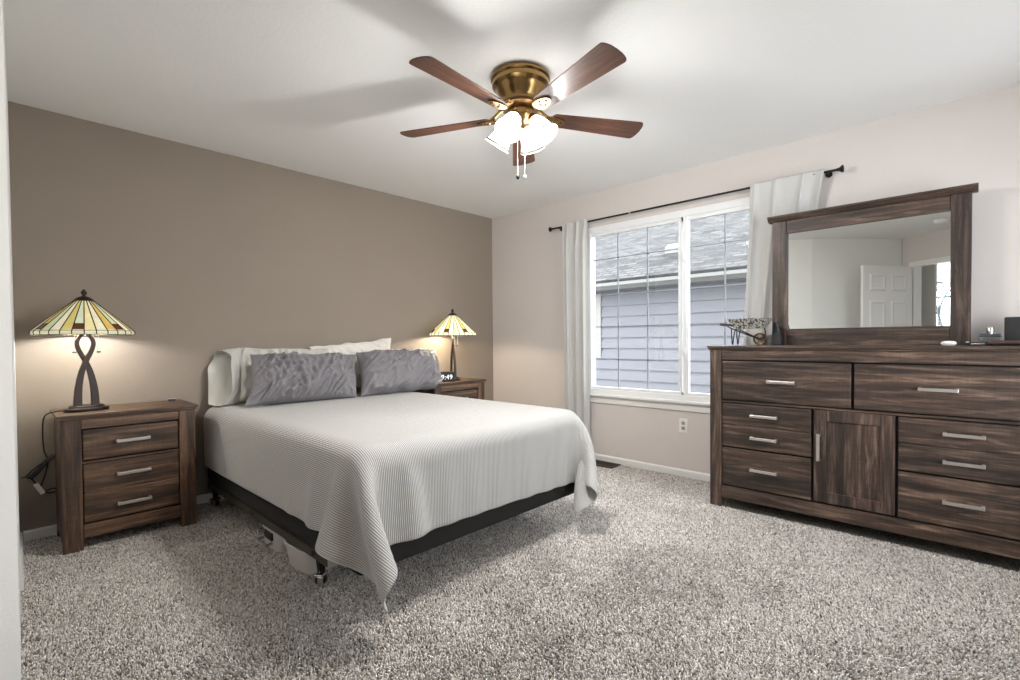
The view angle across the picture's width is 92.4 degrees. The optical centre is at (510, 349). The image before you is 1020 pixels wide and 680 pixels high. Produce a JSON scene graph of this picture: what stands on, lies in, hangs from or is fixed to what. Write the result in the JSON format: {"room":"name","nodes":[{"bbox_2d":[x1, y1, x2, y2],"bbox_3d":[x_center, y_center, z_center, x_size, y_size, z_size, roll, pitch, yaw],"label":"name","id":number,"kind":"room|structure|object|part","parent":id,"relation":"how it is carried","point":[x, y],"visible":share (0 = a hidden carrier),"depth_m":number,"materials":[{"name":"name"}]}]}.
{"room":"bedroom","nodes":[
{"label":"bedroom","id":0,"kind":"room"},
{"bbox_2d":[0,0,20,679],"bbox_3d":[-2.009,-0.135,1.841,0.342,2.440,2.273,-1,1,-37],"label":"wall","id":1,"kind":"structure","parent":0,"point":[10,591],"depth_m":1.51,"materials":[{"name":"paint"}]},
{"bbox_2d":[20,532,23,590],"bbox_3d":[-2.460,1.048,2.460,0.776,0.058,0.013,1,2,45],"label":"baseboard","id":2,"kind":"structure","parent":1,"relation":"attached to","point":[21,533],"depth_m":2.33,"materials":[{"name":"white"}]},
{"bbox_2d":[8,101,492,532],"bbox_3d":[-1.508,-0.183,4.098,0.120,2.440,3.925,1,2,44],"label":"wall","id":3,"kind":"structure","parent":0,"point":[200,252],"depth_m":3.33,"materials":[{"name":"beige paint"}]},
{"bbox_2d":[21,476,55,494],"bbox_3d":[-2.654,0.761,2.758,0.018,0.116,0.149,1,2,44],"label":"cable","id":4,"kind":"object","parent":3,"relation":"attached to","point":[37,486],"visible":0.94,"depth_m":2.75,"materials":[{"name":"black plastic"}]},
{"bbox_2d":[23,493,224,541],"bbox_3d":[-1.456,1.009,4.067,0.013,0.058,3.679,1,2,44],"label":"baseboard","id":5,"kind":"structure","parent":3,"relation":"attached to","point":[32,534],"depth_m":2.80,"materials":[{"name":"white"}]},
{"bbox_2d":[3,0,1019,218],"bbox_3d":[-0.508,-1.392,0.493,6.520,0.100,7.720,1,2,44],"label":"ceiling","id":6,"kind":"structure","parent":0,"point":[328,89],"depth_m":2.45,"materials":[{"name":"paint"}]},
{"bbox_2d":[400,42,642,179],"bbox_3d":[0.041,-1.124,2.447,1.291,0.521,1.278,1,2,44],"label":"ceiling fan","id":7,"kind":"object","parent":6,"relation":"hanging from","point":[523,89],"visible":1,"depth_m":2.39,"materials":[{"name":"brown wood"}]},
{"bbox_3d":[-0.343,-1.184,2.618,0.520,0.006,0.144,0,12,19],"label":"blade","id":8,"kind":"part","parent":7,"relation":"part of","materials":[{"name":"brown wood"}]},
{"bbox_3d":[-0.213,-1.177,2.163,0.144,0.006,0.520,15,10,38],"label":"blade","id":9,"kind":"part","parent":7,"relation":"part of","materials":[{"name":"brown wood"}]},
{"bbox_3d":[-0.059,-1.098,2.540,0.142,0.149,0.133,1,2,44],"label":"lamp shade","id":10,"kind":"part","parent":7,"relation":"part of","materials":[{"name":"white glass"}]},
{"bbox_3d":[0.000,-1.095,2.374,0.133,0.149,0.142,1,2,44],"label":"lamp shade","id":11,"kind":"part","parent":7,"relation":"part of","materials":[{"name":"white glass"}]},
{"bbox_3d":[0.007,-1.118,2.396,0.052,0.067,0.050,-1,1,-21],"label":"bulb","id":12,"kind":"part","parent":7,"relation":"part of","materials":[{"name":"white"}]},
{"bbox_3d":[0.074,-1.193,2.901,0.144,0.006,0.520,-11,0,3],"label":"blade","id":13,"kind":"part","parent":7,"relation":"part of","materials":[{"name":"brown wood"}]},
{"bbox_3d":[0.107,-1.100,2.599,0.133,0.149,0.142,1,2,44],"label":"lamp shade","id":14,"kind":"part","parent":7,"relation":"part of","materials":[{"name":"white glass"}]},
{"bbox_3d":[0.165,-1.098,2.433,0.142,0.149,0.133,1,2,44],"label":"lamp shade","id":15,"kind":"part","parent":7,"relation":"part of","materials":[{"name":"white glass"}]},
{"bbox_3d":[0.279,-1.180,2.135,0.144,0.006,0.520,12,-6,-32],"label":"blade","id":16,"kind":"part","parent":7,"relation":"part of","materials":[{"name":"brown wood"}]},
{"bbox_3d":[0.454,-1.191,2.599,0.520,0.006,0.144,-1,-10,-16],"label":"blade","id":17,"kind":"part","parent":7,"relation":"part of","materials":[{"name":"brown wood"}]},
{"bbox_2d":[23,466,1019,679],"bbox_3d":[-0.487,1.153,0.542,6.520,0.090,7.720,1,2,44],"label":"floor","id":18,"kind":"structure","parent":0,"point":[998,561],"depth_m":2.36,"materials":[{"name":"carpet"}]},
{"bbox_2d":[21,465,1019,679],"bbox_3d":[-0.009,1.054,2.613,4.108,0.020,3.805,1,2,44],"label":"carpet","id":19,"kind":"structure","parent":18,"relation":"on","point":[568,535],"depth_m":2.05,"materials":[{"name":"grey carpet"}]},
{"bbox_2d":[50,399,197,554],"bbox_3d":[-2.262,0.703,2.893,0.422,0.729,0.636,1,2,44],"label":"nightstand","id":20,"kind":"object","parent":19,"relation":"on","point":[119,467],"visible":1,"depth_m":2.74,"materials":[{"name":"brown wood"}]},
{"bbox_3d":[-2.591,0.720,2.822,0.038,0.702,0.050,1,2,44],"label":"post","id":21,"kind":"part","parent":20,"relation":"part of","materials":[{"name":"brown wood"}]},
{"bbox_3d":[-2.477,0.697,2.692,0.308,0.652,0.020,1,2,44],"label":"panel","id":22,"kind":"part","parent":20,"relation":"part of","materials":[{"name":"brown wood"}]},
{"bbox_3d":[-2.325,0.723,2.592,0.050,0.702,0.083,1,2,44],"label":"post","id":23,"kind":"part","parent":20,"relation":"part of","materials":[{"name":"brown wood"}]},
{"bbox_2d":[26,289,135,485],"bbox_3d":[-2.402,0.233,2.761,0.509,1.141,0.452,0,1,37],"label":"table lamp","id":24,"kind":"object","parent":20,"relation":"on","point":[83,316],"depth_m":2.69,"materials":[{"name":"glass"}]},
{"bbox_3d":[-2.558,0.569,2.744,0.266,0.472,0.104,0,1,7],"label":"lamp cord","id":25,"kind":"part","parent":24,"relation":"part of","materials":[{"name":"black plastic"}]},
{"bbox_3d":[-2.383,-0.180,2.736,0.447,0.195,0.447,0,1,37],"label":"lamp shade","id":26,"kind":"part","parent":24,"relation":"part of","materials":[{"name":"beige glass"}]},
{"bbox_3d":[-2.378,0.105,2.729,0.017,0.414,0.102,0,1,37],"label":"twisted leg","id":27,"kind":"part","parent":24,"relation":"part of","materials":[{"name":"brown metal"}]},
{"bbox_3d":[-2.383,0.105,2.752,0.017,0.414,0.102,0,1,37],"label":"twisted leg","id":28,"kind":"part","parent":24,"relation":"part of","materials":[{"name":"brown metal"}]},
{"bbox_3d":[-2.140,0.508,2.771,0.020,0.160,0.432,1,2,44],"label":"drawer","id":29,"kind":"part","parent":20,"relation":"part of","materials":[{"name":"brown wood"}]},
{"bbox_3d":[-2.142,0.601,2.776,0.024,0.010,0.440,1,2,44],"label":"rail","id":30,"kind":"part","parent":20,"relation":"part of","materials":[{"name":"brown wood"}]},
{"bbox_3d":[-2.138,0.769,2.776,0.020,0.313,0.432,1,2,44],"label":"drawer","id":31,"kind":"part","parent":20,"relation":"part of","materials":[{"name":"brown wood"}]},
{"bbox_3d":[-2.136,0.970,2.780,0.028,0.073,0.440,1,2,44],"label":"rail","id":32,"kind":"part","parent":20,"relation":"part of","materials":[{"name":"brown wood"}]},
{"bbox_3d":[-2.122,0.504,2.754,0.030,0.020,0.155,1,2,44],"label":"handle","id":33,"kind":"part","parent":20,"relation":"part of","materials":[{"name":"silver metal"}]},
{"bbox_3d":[-2.119,0.851,2.760,0.030,0.020,0.155,1,2,44],"label":"handle","id":34,"kind":"part","parent":20,"relation":"part of","materials":[{"name":"silver metal"}]},
{"bbox_3d":[-2.120,0.685,2.757,0.030,0.020,0.155,1,2,44],"label":"handle","id":35,"kind":"part","parent":20,"relation":"part of","materials":[{"name":"silver metal"}]},
{"bbox_3d":[-1.964,0.712,2.971,0.050,0.702,0.083,1,2,44],"label":"post","id":36,"kind":"part","parent":20,"relation":"part of","materials":[{"name":"brown wood"}]},
{"bbox_2d":[257,525,286,551],"bbox_3d":[-1.211,1.006,2.695,0.265,0.112,0.310,1,2,44],"label":"storage bin","id":37,"kind":"object","parent":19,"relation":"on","point":[274,541],"visible":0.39,"depth_m":2.57,"materials":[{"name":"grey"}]},
{"bbox_3d":[-1.306,1.018,2.596,0.134,0.018,0.035,1,2,44],"label":"latch handle","id":38,"kind":"part","parent":37,"relation":"part of","materials":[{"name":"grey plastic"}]},
{"bbox_2d":[283,539,338,573],"bbox_3d":[-0.967,1.005,2.459,0.286,0.120,0.276,0,1,41],"label":"storage bin","id":39,"kind":"object","parent":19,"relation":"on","point":[298,559],"visible":0.31,"depth_m":2.33,"materials":[{"name":"grey plastic"}]},
{"bbox_2d":[208,468,574,585],"bbox_3d":[-0.823,0.713,3.152,2.038,0.671,1.491,1,2,44],"label":"frame","id":40,"kind":"object","parent":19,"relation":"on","point":[291,528],"visible":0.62,"depth_m":2.45,"materials":[{"name":"black"}]},
{"bbox_3d":[-1.995,0.957,3.307,0.040,0.100,0.040,1,2,44],"label":"leg","id":41,"kind":"part","parent":40,"relation":"part of","materials":[{"name":"black paint"}]},
{"bbox_3d":[-1.407,0.916,2.728,1.730,0.038,0.042,1,2,44],"label":"rail","id":42,"kind":"part","parent":40,"relation":"part of","materials":[{"name":"grey metal"}]},
{"bbox_3d":[-0.865,0.968,2.232,0.040,0.100,0.040,1,2,44],"label":"leg","id":43,"kind":"part","parent":40,"relation":"part of","materials":[{"name":"black paint"}]},
{"bbox_2d":[310,338,390,387],"bbox_3d":[-1.301,0.124,4.080,0.164,0.448,0.779,1,2,44],"label":"pillow","id":44,"kind":"object","parent":40,"relation":"on","point":[345,348],"visible":0.24,"depth_m":4.05,"materials":[{"name":"beige fabric"}]},
{"bbox_2d":[365,348,422,351],"bbox_3d":[-1.006,0.150,4.296,0.178,0.349,0.672,1,2,44],"label":"pillow","id":45,"kind":"object","parent":40,"relation":"on","point":[367,350],"visible":0.09,"depth_m":4.21,"materials":[{"name":"beige fabric"}]},
{"bbox_2d":[204,391,596,611],"bbox_3d":[-0.713,0.657,3.044,2.212,0.576,1.739,1,2,44],"label":"blanket","id":46,"kind":"object","parent":40,"relation":"on","point":[370,474],"visible":0.94,"depth_m":2.37,"materials":[{"name":"white fabric"}]},
{"bbox_2d":[208,347,328,405],"bbox_3d":[-1.691,0.171,3.599,0.270,0.382,0.924,1,2,44],"label":"pillow","id":47,"kind":"object","parent":46,"relation":"on","point":[229,382],"visible":0.43,"depth_m":3.38,"materials":[{"name":"grey fabric"}]},
{"bbox_2d":[244,351,356,406],"bbox_3d":[-1.454,0.184,3.497,0.325,0.352,0.890,1,2,44],"label":"pillow","id":48,"kind":"object","parent":46,"relation":"on","point":[275,378],"visible":1,"depth_m":3.37,"materials":[{"name":"grey fabric"}]},
{"bbox_2d":[356,348,441,395],"bbox_3d":[-0.901,0.166,4.080,0.324,0.357,0.877,1,2,44],"label":"pillow","id":49,"kind":"object","parent":46,"relation":"on","point":[387,371],"visible":1,"depth_m":3.94,"materials":[{"name":"grey fabric"}]},
{"bbox_2d":[411,377,485,399],"bbox_3d":[-0.592,0.655,4.647,0.422,0.729,0.636,1,2,44],"label":"nightstand","id":50,"kind":"object","parent":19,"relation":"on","point":[473,388],"visible":0.12,"depth_m":4.54,"materials":[{"name":"brown wood"}]},
{"bbox_3d":[-0.807,0.649,4.446,0.308,0.652,0.020,1,2,44],"label":"panel","id":51,"kind":"part","parent":50,"relation":"part of","materials":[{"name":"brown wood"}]},
{"bbox_3d":[-0.655,0.674,4.346,0.050,0.702,0.083,1,2,44],"label":"post","id":52,"kind":"part","parent":50,"relation":"part of","materials":[{"name":"brown wood"}]},
{"bbox_2d":[440,371,454,381],"bbox_3d":[-0.589,0.247,4.501,0.150,0.092,0.061,-1,1,-15],"label":"alarm clock","id":53,"kind":"object","parent":50,"relation":"on","point":[447,376],"visible":0.98,"depth_m":4.48,"materials":[{"name":"black plastic"}]},
{"bbox_2d":[429,309,475,380],"bbox_3d":[-0.548,-0.051,4.658,0.452,0.680,0.452,-1,1,-22],"label":"table lamp","id":54,"kind":"object","parent":50,"relation":"on","point":[452,325],"visible":0.85,"depth_m":4.55,"materials":[{"name":"beige glass"}]},
{"bbox_3d":[-0.559,0.053,4.663,0.017,0.414,0.102,-1,1,-22],"label":"twisted leg","id":55,"kind":"part","parent":54,"relation":"part of","materials":[{"name":"brown metal"}]},
{"bbox_3d":[-0.550,-0.232,4.654,0.447,0.195,0.447,-1,1,-22],"label":"lamp shade","id":56,"kind":"part","parent":54,"relation":"part of","materials":[{"name":"beige glass"}]},
{"bbox_3d":[-0.536,0.053,4.656,0.017,0.414,0.102,-1,1,-22],"label":"twisted leg","id":57,"kind":"part","parent":54,"relation":"part of","materials":[{"name":"brown metal"}]},
{"bbox_3d":[-0.470,0.460,4.525,0.020,0.160,0.432,1,2,44],"label":"drawer","id":58,"kind":"part","parent":50,"relation":"part of","materials":[{"name":"brown wood"}]},
{"bbox_3d":[-0.295,0.664,4.725,0.050,0.702,0.083,1,2,44],"label":"post","id":59,"kind":"part","parent":50,"relation":"part of","materials":[{"name":"brown wood"}]},
{"bbox_2d":[595,459,620,468],"bbox_3d":[0.787,1.007,4.345,0.350,0.012,0.150,1,2,44],"label":"floor vent","id":60,"kind":"object","parent":18,"relation":"in","point":[605,464],"visible":0.59,"depth_m":4.28,"materials":[{"name":"brown metal"}]},
{"bbox_2d":[707,345,1019,558],"bbox_3d":[2.038,0.503,2.863,1.600,1.056,0.462,1,2,44],"label":"dresser","id":61,"kind":"object","parent":18,"relation":"on","point":[917,441],"visible":1,"depth_m":2.64,"materials":[{"name":"brown wood"}]},
{"bbox_3d":[1.371,0.514,3.247,0.073,1.030,0.050,1,2,44],"label":"post","id":62,"kind":"part","parent":61,"relation":"part of","materials":[{"name":"brown wood"}]},
{"bbox_2d":[720,318,772,344],"bbox_3d":[1.578,-0.118,3.278,0.294,0.178,0.163,1,2,44],"label":"planter","id":63,"kind":"object","parent":61,"relation":"on","point":[744,323],"visible":1,"depth_m":3.23,"materials":[{"name":"metal"}]},
{"bbox_3d":[1.498,-0.086,3.286,0.032,0.110,0.008,1,2,44],"label":"leg","id":64,"kind":"part","parent":63,"relation":"part of","materials":[{"name":"brown metal"}]},
{"bbox_3d":[1.567,-0.088,3.359,0.032,0.110,0.008,1,2,44],"label":"leg","id":65,"kind":"part","parent":63,"relation":"part of","materials":[{"name":"brown metal"}]},
{"bbox_3d":[1.535,-0.122,3.269,0.222,0.106,0.056,1,2,44],"label":"handle","id":66,"kind":"part","parent":63,"relation":"part of","materials":[{"name":"brown metal"}]},
{"bbox_2d":[728,318,772,328],"bbox_3d":[1.597,-0.174,3.258,0.239,0.066,0.163,1,2,44],"label":"tub","id":67,"kind":"object","parent":63,"relation":"in","point":[744,323],"depth_m":3.21,"materials":[{"name":"metal"}]},
{"bbox_3d":[1.563,0.757,3.024,0.155,0.020,0.030,1,2,44],"label":"handle","id":68,"kind":"part","parent":61,"relation":"part of","materials":[{"name":"silver metal"}]},
{"bbox_3d":[1.561,0.556,3.020,0.155,0.020,0.030,1,2,44],"label":"handle","id":69,"kind":"part","parent":61,"relation":"part of","materials":[{"name":"silver metal"}]},
{"bbox_3d":[1.560,0.416,3.018,0.155,0.020,0.030,1,2,44],"label":"handle","id":70,"kind":"part","parent":61,"relation":"part of","materials":[{"name":"silver metal"}]},
{"bbox_3d":[1.580,0.760,3.042,0.508,0.244,0.020,1,2,44],"label":"drawer","id":71,"kind":"part","parent":61,"relation":"part of","materials":[{"name":"brown wood"}]},
{"bbox_3d":[1.578,0.489,3.037,0.508,0.278,0.020,1,2,44],"label":"drawer","id":72,"kind":"part","parent":61,"relation":"part of","materials":[{"name":"brown wood"}]},
{"bbox_2d":[771,322,783,344],"bbox_3d":[1.754,-0.104,3.208,0.062,0.150,0.060,1,2,44],"label":"stand","id":73,"kind":"object","parent":61,"relation":"on","point":[777,339],"visible":0.86,"depth_m":3.19,"materials":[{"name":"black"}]},
{"bbox_3d":[1.627,0.198,2.947,0.155,0.020,0.030,1,2,44],"label":"handle","id":74,"kind":"part","parent":61,"relation":"part of","materials":[{"name":"silver metal"}]},
{"bbox_3d":[1.645,0.200,2.965,0.700,0.250,0.020,1,2,44],"label":"drawer","id":75,"kind":"part","parent":61,"relation":"part of","materials":[{"name":"brown wood"}]},
{"bbox_3d":[1.773,0.564,2.818,0.020,0.155,0.030,1,2,44],"label":"handle","id":76,"kind":"part","parent":61,"relation":"part of","materials":[{"name":"silver metal"}]},
{"bbox_3d":[1.910,0.615,2.729,0.274,0.440,0.008,1,2,44],"label":"door panel","id":77,"kind":"part","parent":61,"relation":"part of","materials":[{"name":"brown wood"}]},
{"bbox_3d":[1.907,0.616,2.727,0.374,0.533,0.020,1,2,44],"label":"door","id":78,"kind":"part","parent":61,"relation":"part of","materials":[{"name":"brown wood"}]},
{"bbox_3d":[1.910,0.933,2.733,1.424,0.080,0.028,1,2,44],"label":"rail","id":79,"kind":"part","parent":61,"relation":"part of","materials":[{"name":"brown wood"}]},
{"bbox_3d":[1.909,0.340,2.725,1.424,0.010,0.026,1,2,44],"label":"rail","id":80,"kind":"part","parent":61,"relation":"part of","materials":[{"name":"brown wood"}]},
{"bbox_2d":[767,183,978,344],"bbox_3d":[2.136,-0.459,2.982,1.032,0.862,0.080,1,2,44],"label":"mirror","id":81,"kind":"object","parent":61,"relation":"on","point":[896,270],"visible":0.86,"depth_m":2.93,"materials":[{"name":"brown wood"}]},
{"bbox_3d":[1.821,-0.445,3.302,0.086,0.826,0.048,1,2,44],"label":"frame post","id":82,"kind":"part","parent":81,"relation":"part of","materials":[{"name":"brown wood"}]},
{"bbox_3d":[2.151,-0.083,3.002,0.812,0.108,0.042,1,2,44],"label":"rail","id":83,"kind":"part","parent":81,"relation":"part of","materials":[{"name":"brown wood"}]},
{"bbox_3d":[2.145,-0.814,2.987,0.812,0.081,0.042,1,2,44],"label":"rail","id":84,"kind":"part","parent":81,"relation":"part of","materials":[{"name":"brown wood"}]},
{"bbox_3d":[2.151,-0.455,2.998,0.824,0.652,0.008,1,2,44],"label":"glass","id":85,"kind":"part","parent":81,"relation":"part of","materials":[{"name":"white mirror"}]},
{"bbox_3d":[2.133,-0.872,2.974,1.032,0.036,0.080,1,2,44],"label":"crown","id":86,"kind":"part","parent":81,"relation":"part of","materials":[{"name":"brown wood"}]},
{"bbox_3d":[2.471,-0.438,2.683,0.086,0.826,0.048,1,2,44],"label":"frame post","id":87,"kind":"part","parent":81,"relation":"part of","materials":[{"name":"brown wood"}]},
{"bbox_3d":[2.163,0.206,2.473,0.702,0.250,0.020,1,2,44],"label":"drawer","id":88,"kind":"part","parent":61,"relation":"part of","materials":[{"name":"brown wood"}]},
{"bbox_3d":[2.145,0.203,2.454,0.155,0.020,0.030,1,2,44],"label":"handle","id":89,"kind":"part","parent":61,"relation":"part of","materials":[{"name":"silver metal"}]},
{"bbox_2d":[941,341,956,345],"bbox_3d":[2.293,-0.034,2.559,0.064,0.025,0.040,1,2,44],"label":"case","id":90,"kind":"object","parent":61,"relation":"on","point":[944,343],"visible":1,"depth_m":2.55,"materials":[{"name":"white plastic"}]},
{"bbox_3d":[2.238,0.766,2.416,0.508,0.244,0.020,1,2,44],"label":"drawer","id":91,"kind":"part","parent":61,"relation":"part of","materials":[{"name":"brown wood"}]},
{"bbox_3d":[2.235,0.495,2.411,0.508,0.278,0.020,1,2,44],"label":"drawer","id":92,"kind":"part","parent":61,"relation":"part of","materials":[{"name":"brown wood"}]},
{"bbox_3d":[2.220,0.764,2.398,0.155,0.020,0.030,1,2,44],"label":"handle","id":93,"kind":"part","parent":61,"relation":"part of","materials":[{"name":"silver metal"}]},
{"bbox_3d":[2.219,0.563,2.394,0.155,0.020,0.030,1,2,44],"label":"handle","id":94,"kind":"part","parent":61,"relation":"part of","materials":[{"name":"silver metal"}]},
{"bbox_3d":[2.217,0.423,2.392,0.155,0.020,0.030,1,2,44],"label":"handle","id":95,"kind":"part","parent":61,"relation":"part of","materials":[{"name":"silver metal"}]},
{"bbox_2d":[963,341,990,345],"bbox_3d":[2.379,-0.032,2.489,0.113,0.023,0.060,1,2,44],"label":"glasses case","id":96,"kind":"object","parent":61,"relation":"on","point":[967,343],"visible":0.89,"depth_m":2.47,"materials":[{"name":"black plastic"}]},
{"bbox_2d":[979,327,1000,336],"bbox_3d":[2.489,-0.070,2.537,0.081,0.095,0.037,1,2,44],"label":"perfume bottle","id":97,"kind":"object","parent":61,"relation":"on","point":[989,330],"visible":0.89,"depth_m":2.53,"materials":[{"name":"clear glass"}]},
{"bbox_2d":[987,340,1019,345],"bbox_3d":[2.453,-0.032,2.379,0.190,0.026,0.160,1,2,44],"label":"tray","id":98,"kind":"object","parent":61,"relation":"on","point":[991,342],"visible":0.93,"depth_m":2.36,"materials":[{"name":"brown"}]},
{"bbox_2d":[1004,317,1019,339],"bbox_3d":[2.631,-0.096,2.472,0.190,0.146,0.071,1,2,44],"label":"photo frame","id":99,"kind":"object","parent":61,"relation":"on","point":[1011,324],"visible":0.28,"depth_m":2.53,"materials":[{"name":"black"}]},
{"bbox_2d":[492,84,1019,473],"bbox_3d":[1.593,-0.203,3.773,4.820,2.440,0.120,1,2,44],"label":"wall","id":100,"kind":"structure","parent":0,"point":[974,139],"depth_m":3.60,"materials":[{"name":"beige paint"}]},
{"bbox_2d":[595,453,709,481],"bbox_3d":[1.514,0.989,3.789,4.700,0.058,0.013,1,2,44],"label":"baseboard","id":101,"kind":"structure","parent":100,"relation":"attached to","point":[637,464],"depth_m":4.07,"materials":[{"name":"white"}]},
{"bbox_2d":[588,197,749,413],"bbox_3d":[1.388,-0.310,3.903,1.908,1.598,0.110,1,2,44],"label":"window","id":102,"kind":"structure","parent":100,"relation":"in","point":[683,399],"depth_m":3.96,"materials":[{"name":"white plastic"}]},
{"bbox_3d":[1.061,-0.348,4.227,0.878,1.438,0.039,1,2,44],"label":"sash","id":103,"kind":"part","parent":102,"relation":"part of","materials":[{"name":"white plastic"}]},
{"bbox_3d":[1.394,0.447,3.917,1.908,0.085,0.110,1,2,44],"label":"sill","id":104,"kind":"part","parent":102,"relation":"part of","materials":[{"name":"white wood"}]},
{"bbox_3d":[1.718,-0.342,3.602,0.875,1.438,0.039,1,2,44],"label":"sash","id":105,"kind":"part","parent":102,"relation":"part of","materials":[{"name":"white plastic"}]},
{"bbox_2d":[679,418,687,432],"bbox_3d":[1.381,0.607,3.906,0.070,0.114,0.010,1,2,44],"label":"wall outlet","id":106,"kind":"object","parent":100,"relation":"attached to","point":[683,423],"visible":1,"depth_m":3.90,"materials":[{"name":"white plastic"}]},
{"bbox_2d":[548,165,843,231],"bbox_3d":[1.255,-1.151,3.916,2.376,0.048,0.098,1,2,44],"label":"curtain rod","id":107,"kind":"object","parent":100,"relation":"attached to","point":[829,173],"visible":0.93,"depth_m":3.77,"materials":[{"name":"black paint"}]},
{"bbox_2d":[562,219,589,434],"bbox_3d":[0.607,-0.099,4.530,0.293,2.155,0.095,1,2,44],"label":"curtain","id":108,"kind":"object","parent":107,"relation":"hanging from","point":[574,234],"visible":0.8,"depth_m":4.52,"materials":[{"name":"grey fabric"}]},
{"bbox_2d":[743,168,823,344],"bbox_3d":[1.852,-0.087,3.360,0.530,2.155,0.079,1,2,44],"label":"curtain","id":109,"kind":"object","parent":107,"relation":"hanging from","point":[799,192],"visible":0.21,"depth_m":3.42,"materials":[{"name":"grey fabric"}]},
{"label":"outside","id":110,"kind":"structure","parent":0,"visible":0},
{"bbox_3d":[13.652,1.653,19.962,60.000,0.100,39.880,1,2,44],"label":"ground","id":111,"kind":"structure","parent":110,"visible":0},
{"bbox_2d":[595,210,748,393],"bbox_3d":[4.810,-0.867,8.104,10.900,5.546,4.926,1,2,44],"label":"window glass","id":112,"kind":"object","parent":111,"relation":"on","point":[706,262],"visible":0.09,"depth_m":7.79,"materials":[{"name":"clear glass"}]},
{"bbox_2d":[665,243,677,256],"bbox_3d":[2.655,-1.614,7.863,0.260,0.140,0.280,1,29,44],"label":"roof vent","id":113,"kind":"object","parent":112,"relation":"attached to","point":[674,253],"depth_m":7.81,"materials":[{"name":"grey metal"}]}
]}

